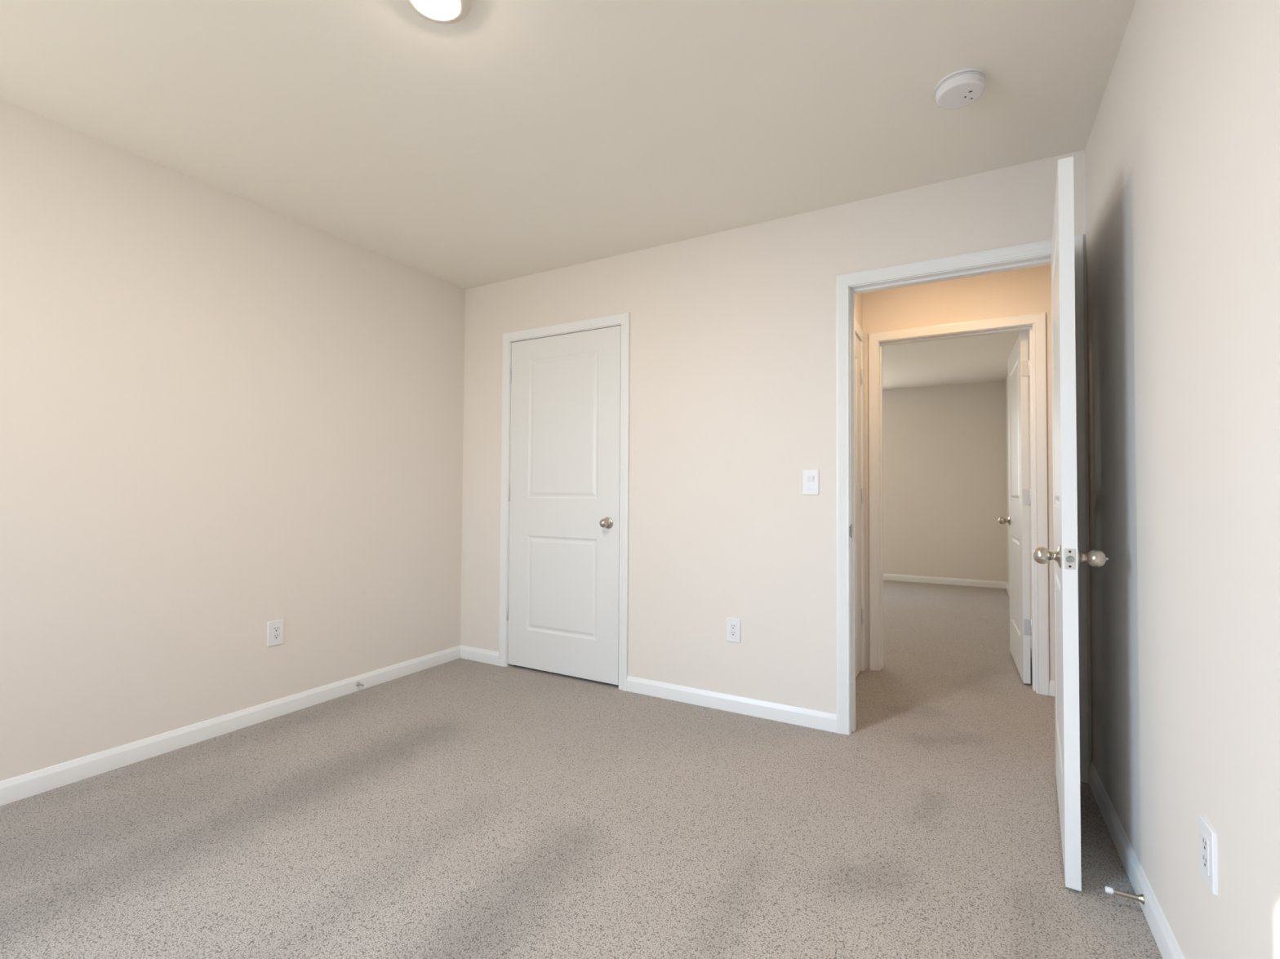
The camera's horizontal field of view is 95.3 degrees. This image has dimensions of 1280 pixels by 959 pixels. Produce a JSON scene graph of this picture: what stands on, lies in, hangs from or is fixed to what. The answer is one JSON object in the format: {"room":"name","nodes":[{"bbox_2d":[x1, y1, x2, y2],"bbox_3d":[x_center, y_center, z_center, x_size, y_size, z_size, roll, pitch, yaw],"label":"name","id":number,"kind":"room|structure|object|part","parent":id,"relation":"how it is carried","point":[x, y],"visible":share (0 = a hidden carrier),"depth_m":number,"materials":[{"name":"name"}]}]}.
{"room":"empty bedroom","nodes":[
{"label":"empty bedroom","id":0,"kind":"room"},
{"bbox_2d":[0,98,465,781],"bbox_3d":[-1.935,-0.083,2.629,0.115,2.440,5.335,0,-2,29],"label":"wall","id":1,"kind":"structure","parent":0,"point":[224,415],"depth_m":2.52,"materials":[{"name":"white paint"}]},
{"bbox_2d":[0,644,460,806],"bbox_3d":[-2.153,1.084,2.093,0.013,0.080,4.000,0,-2,29],"label":"baseboard","id":2,"kind":"structure","parent":1,"relation":"attached to","point":[24,786],"depth_m":2.51,"materials":[{"name":"white paint"}]},
{"bbox_2d":[266,619,284,646],"bbox_3d":[-1.756,0.740,2.813,0.008,0.118,0.074,0,-2,29],"label":"wall outlet","id":3,"kind":"object","parent":1,"relation":"attached to","point":[275,628],"visible":1,"depth_m":2.81,"materials":[{"name":"white plastic"}]},
{"bbox_2d":[272,625,279,640],"bbox_3d":[-1.754,0.740,2.811,0.003,0.067,0.033,0,-2,29],"label":"receptacle","id":4,"kind":"object","parent":3,"relation":"attached to","point":[276,628],"depth_m":2.81,"materials":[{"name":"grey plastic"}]},
{"bbox_2d":[355,681,368,688],"bbox_3d":[-1.504,1.115,3.159,0.080,0.023,0.023,0,-2,29],"label":"door stop","id":5,"kind":"object","parent":1,"relation":"attached to","point":[357,683],"visible":1,"depth_m":3.16,"materials":[{"name":"silver metal"}]},
{"bbox_3d":[-1.511,1.115,3.163,0.064,0.023,0.023,0,-2,29],"label":"rod","id":6,"kind":"part","parent":5,"relation":"part of","materials":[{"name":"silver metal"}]},
{"bbox_2d":[0,0,1136,289],"bbox_3d":[-0.302,-1.379,1.054,4.515,0.100,4.120,0,-2,29],"label":"ceiling","id":7,"kind":"structure","parent":0,"point":[508,140],"depth_m":2.02,"materials":[{"name":"white paint"}]},
{"bbox_2d":[403,0,471,23],"bbox_3d":[-0.555,-1.305,1.581,0.189,0.027,0.189,0,-2,29],"label":"ceiling light","id":8,"kind":"object","parent":7,"relation":"in","point":[442,11],"visible":1,"depth_m":1.61,"materials":[{"name":"beige glass"}]},
{"bbox_2d":[934,67,986,109],"bbox_3d":[1.052,-1.279,1.917,0.150,0.042,0.150,0,-2,29],"label":"smoke detector","id":9,"kind":"object","parent":7,"relation":"attached to","point":[961,88],"visible":1,"depth_m":1.89,"materials":[{"name":"white plastic"}]},
{"bbox_2d":[0,579,1162,958],"bbox_3d":[1.000,1.203,3.340,4.500,0.060,9.500,0,-2,29],"label":"floor","id":10,"kind":"structure","parent":0,"point":[460,808],"depth_m":1.86,"materials":[{"name":"carpet"}]},
{"bbox_2d":[460,149,1091,764],"bbox_3d":[0.729,-0.060,2.869,4.300,2.440,0.115,0,-2,29],"label":"wall","id":11,"kind":"structure","parent":0,"point":[732,387],"depth_m":2.95,"materials":[{"name":"white paint"}]},
{"bbox_2d":[460,644,498,666],"bbox_3d":[-1.035,1.129,3.751,0.348,0.080,0.013,0,-2,29],"label":"baseboard","id":12,"kind":"structure","parent":11,"relation":"attached to","point":[486,656],"depth_m":3.74,"materials":[{"name":"white paint"}]},
{"bbox_2d":[506,325,621,684],"bbox_3d":[-0.477,0.140,3.455,0.817,2.017,0.102,0,-2,29],"label":"door","id":13,"kind":"structure","parent":11,"relation":"in","point":[562,613],"depth_m":3.45,"materials":[{"name":"white paint"}]},
{"bbox_3d":[-0.197,0.246,3.276,0.066,0.066,0.067,0,-2,29],"label":"knob","id":14,"kind":"part","parent":13,"relation":"part of","materials":[{"name":"silver metal"}]},
{"bbox_2d":[498,311,630,691],"bbox_3d":[-0.439,0.119,3.518,0.930,2.098,0.147,0,-2,29],"label":"door frame","id":15,"kind":"structure","parent":11,"relation":"attached to","point":[623,320],"depth_m":3.39,"materials":[{"name":"white paint"}]},
{"bbox_2d":[626,675,836,733],"bbox_3d":[0.415,1.120,2.940,1.113,0.080,0.013,0,-2,29],"label":"baseboard","id":16,"kind":"structure","parent":11,"relation":"attached to","point":[811,718],"depth_m":2.90,"materials":[{"name":"white paint"}]},
{"bbox_2d":[726,617,740,643],"bbox_3d":[0.468,0.755,2.923,0.074,0.118,0.008,0,-2,29],"label":"wall outlet","id":17,"kind":"object","parent":11,"relation":"attached to","point":[733,625],"visible":1,"depth_m":2.92,"materials":[{"name":"white plastic"}]},
{"bbox_2d":[729,623,736,637],"bbox_3d":[0.467,0.755,2.921,0.033,0.067,0.003,0,-2,29],"label":"receptacle","id":18,"kind":"object","parent":17,"relation":"attached to","point":[732,626],"depth_m":2.92,"materials":[{"name":"white plastic"}]},
{"bbox_2d":[802,470,818,494],"bbox_3d":[0.805,0.013,2.752,0.074,0.118,0.012,0,-2,29],"label":"light switch","id":19,"kind":"object","parent":11,"relation":"attached to","point":[810,477],"visible":1,"depth_m":2.75,"materials":[{"name":"white plastic"}]},
{"bbox_3d":[0.805,0.013,2.752,0.034,0.067,0.002,0,-2,29],"label":"switch frame","id":20,"kind":"part","parent":19,"relation":"part of","materials":[{"name":"white plastic"}]},
{"bbox_2d":[835,233,1088,783],"bbox_3d":[1.342,0.104,2.522,0.924,2.105,0.147,0,-2,29],"label":"door frame","id":21,"kind":"structure","parent":11,"relation":"attached to","point":[1035,254],"depth_m":2.64,"materials":[{"name":"white paint"}]},
{"bbox_3d":[0.966,0.237,2.679,0.006,0.062,0.032,0,-2,29],"label":"strike plate","id":22,"kind":"part","parent":21,"relation":"part of","materials":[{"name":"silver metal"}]},
{"bbox_2d":[1033,155,1108,891],"bbox_3d":[1.394,0.117,1.962,0.174,2.028,0.810,0,-2,29],"label":"door","id":23,"kind":"structure","parent":11,"relation":"in","point":[1067,557],"depth_m":1.63,"materials":[{"name":"white paint"}]},
{"bbox_3d":[1.188,0.223,1.699,0.069,0.066,0.066,0,-2,29],"label":"knob","id":24,"kind":"part","parent":23,"relation":"part of","materials":[{"name":"silver metal"}]},
{"bbox_3d":[1.192,0.221,1.617,0.025,0.057,0.002,-1,-2,34],"label":"latch plate","id":25,"kind":"part","parent":23,"relation":"part of","materials":[{"name":"silver metal"}]},
{"bbox_3d":[1.272,0.222,1.648,0.069,0.066,0.066,0,-2,29],"label":"knob","id":26,"kind":"part","parent":23,"relation":"part of","materials":[{"name":"silver metal"}]},
{"bbox_2d":[854,293,862,330],"bbox_3d":[1.118,-0.048,3.282,0.115,2.440,0.985,0,-2,29],"label":"wall","id":27,"kind":"structure","parent":0,"point":[858,297],"depth_m":3.59,"materials":[{"name":"white paint"}]},
{"bbox_2d":[854,333,863,678],"bbox_3d":[1.193,0.145,3.266,0.102,2.028,0.810,0,-2,29],"label":"door","id":28,"kind":"structure","parent":27,"relation":"in","point":[859,371],"depth_m":3.53,"materials":[{"name":"white paint"}]},
{"bbox_2d":[882,380,1007,582],"bbox_3d":[3.334,0.062,7.440,4.215,2.440,0.120,0,-2,29],"label":"wall","id":29,"kind":"structure","parent":0,"point":[944,464],"depth_m":7.14,"materials":[{"name":"white paint"}]},
{"bbox_2d":[883,573,1006,588],"bbox_3d":[2.919,1.243,7.565,3.125,0.080,0.013,0,-2,29],"label":"baseboard","id":30,"kind":"structure","parent":29,"relation":"attached to","point":[965,582],"depth_m":7.11,"materials":[{"name":"white paint"}]},
{"bbox_2d":[882,330,1022,390],"bbox_3d":[2.298,-1.255,5.705,4.515,0.100,4.220,0,-2,29],"label":"ceiling","id":31,"kind":"structure","parent":0,"point":[979,358],"depth_m":5.91,"materials":[{"name":"white paint"}]},
{"bbox_2d":[862,264,1054,680],"bbox_3d":[1.266,-0.034,3.829,4.300,2.440,0.115,0,-2,29],"label":"wall","id":32,"kind":"structure","parent":0,"point":[1027,291],"depth_m":3.43,"materials":[{"name":"white paint"}]},
{"bbox_2d":[854,311,1048,695],"bbox_3d":[1.579,0.119,3.125,1.073,2.105,1.063,0,-2,29],"label":"door frame","id":33,"kind":"structure","parent":32,"relation":"attached to","point":[1035,323],"depth_m":3.43,"materials":[{"name":"white paint"}]},
{"bbox_2d":[998,331,1031,684],"bbox_3d":[2.401,0.164,3.720,0.168,2.028,0.810,0,-2,29],"label":"door","id":34,"kind":"structure","parent":32,"relation":"in","point":[1018,364],"depth_m":3.48,"materials":[{"name":"white paint"}]},
{"bbox_3d":[2.516,0.285,4.029,0.068,0.066,0.066,0,-2,29],"label":"knob","id":35,"kind":"part","parent":34,"relation":"part of","materials":[{"name":"silver metal"}]},
{"bbox_2d":[1048,680,1054,696],"bbox_3d":[2.668,1.135,2.940,0.997,0.080,0.013,0,-2,29],"label":"baseboard","id":36,"kind":"structure","parent":32,"relation":"attached to","point":[1051,683],"depth_m":3.17,"materials":[{"name":"white paint"}]},
{"bbox_2d":[1005,0,1279,958],"bbox_3d":[2.084,-0.053,2.767,0.115,2.440,9.260,0,-2,29],"label":"wall","id":37,"kind":"structure","parent":0,"point":[1182,150],"depth_m":1.23,"materials":[{"name":"white paint"}]},
{"bbox_2d":[1005,582,1031,648],"bbox_3d":[3.298,1.188,5.055,0.013,0.080,4.025,0,-2,29],"label":"baseboard","id":38,"kind":"structure","parent":37,"relation":"attached to","point":[1007,588],"depth_m":6.37,"materials":[{"name":"white paint"}]},
{"bbox_2d":[1088,761,1185,958],"bbox_3d":[0.737,1.066,0.476,0.013,0.080,3.998,0,-2,29],"label":"baseboard","id":39,"kind":"structure","parent":37,"relation":"attached to","point":[1166,943],"depth_m":1.61,"materials":[{"name":"white paint"}]},
{"bbox_2d":[1104,886,1144,905],"bbox_3d":[1.280,1.098,1.543,0.080,0.023,0.023,0,-2,29],"label":"door stop","id":40,"kind":"object","parent":39,"relation":"attached to","point":[1140,898],"visible":1,"depth_m":1.54,"materials":[{"name":"silver metal"}]},
{"bbox_3d":[1.287,1.098,1.539,0.064,0.023,0.023,0,-2,29],"label":"rod","id":41,"kind":"part","parent":40,"relation":"part of","materials":[{"name":"silver metal"}]},
{"bbox_2d":[1199,815,1217,896],"bbox_3d":[1.109,0.732,1.140,0.008,0.118,0.074,0,-2,29],"label":"wall outlet","id":42,"kind":"object","parent":37,"relation":"attached to","point":[1207,835],"visible":1,"depth_m":1.13,"materials":[{"name":"white plastic"}]},
{"bbox_2d":[1201,832,1208,875],"bbox_3d":[1.107,0.732,1.141,0.003,0.067,0.033,0,-2,29],"label":"receptacle","id":43,"kind":"object","parent":42,"relation":"attached to","point":[1205,836],"depth_m":1.14,"materials":[{"name":"white plastic"}]}
]}

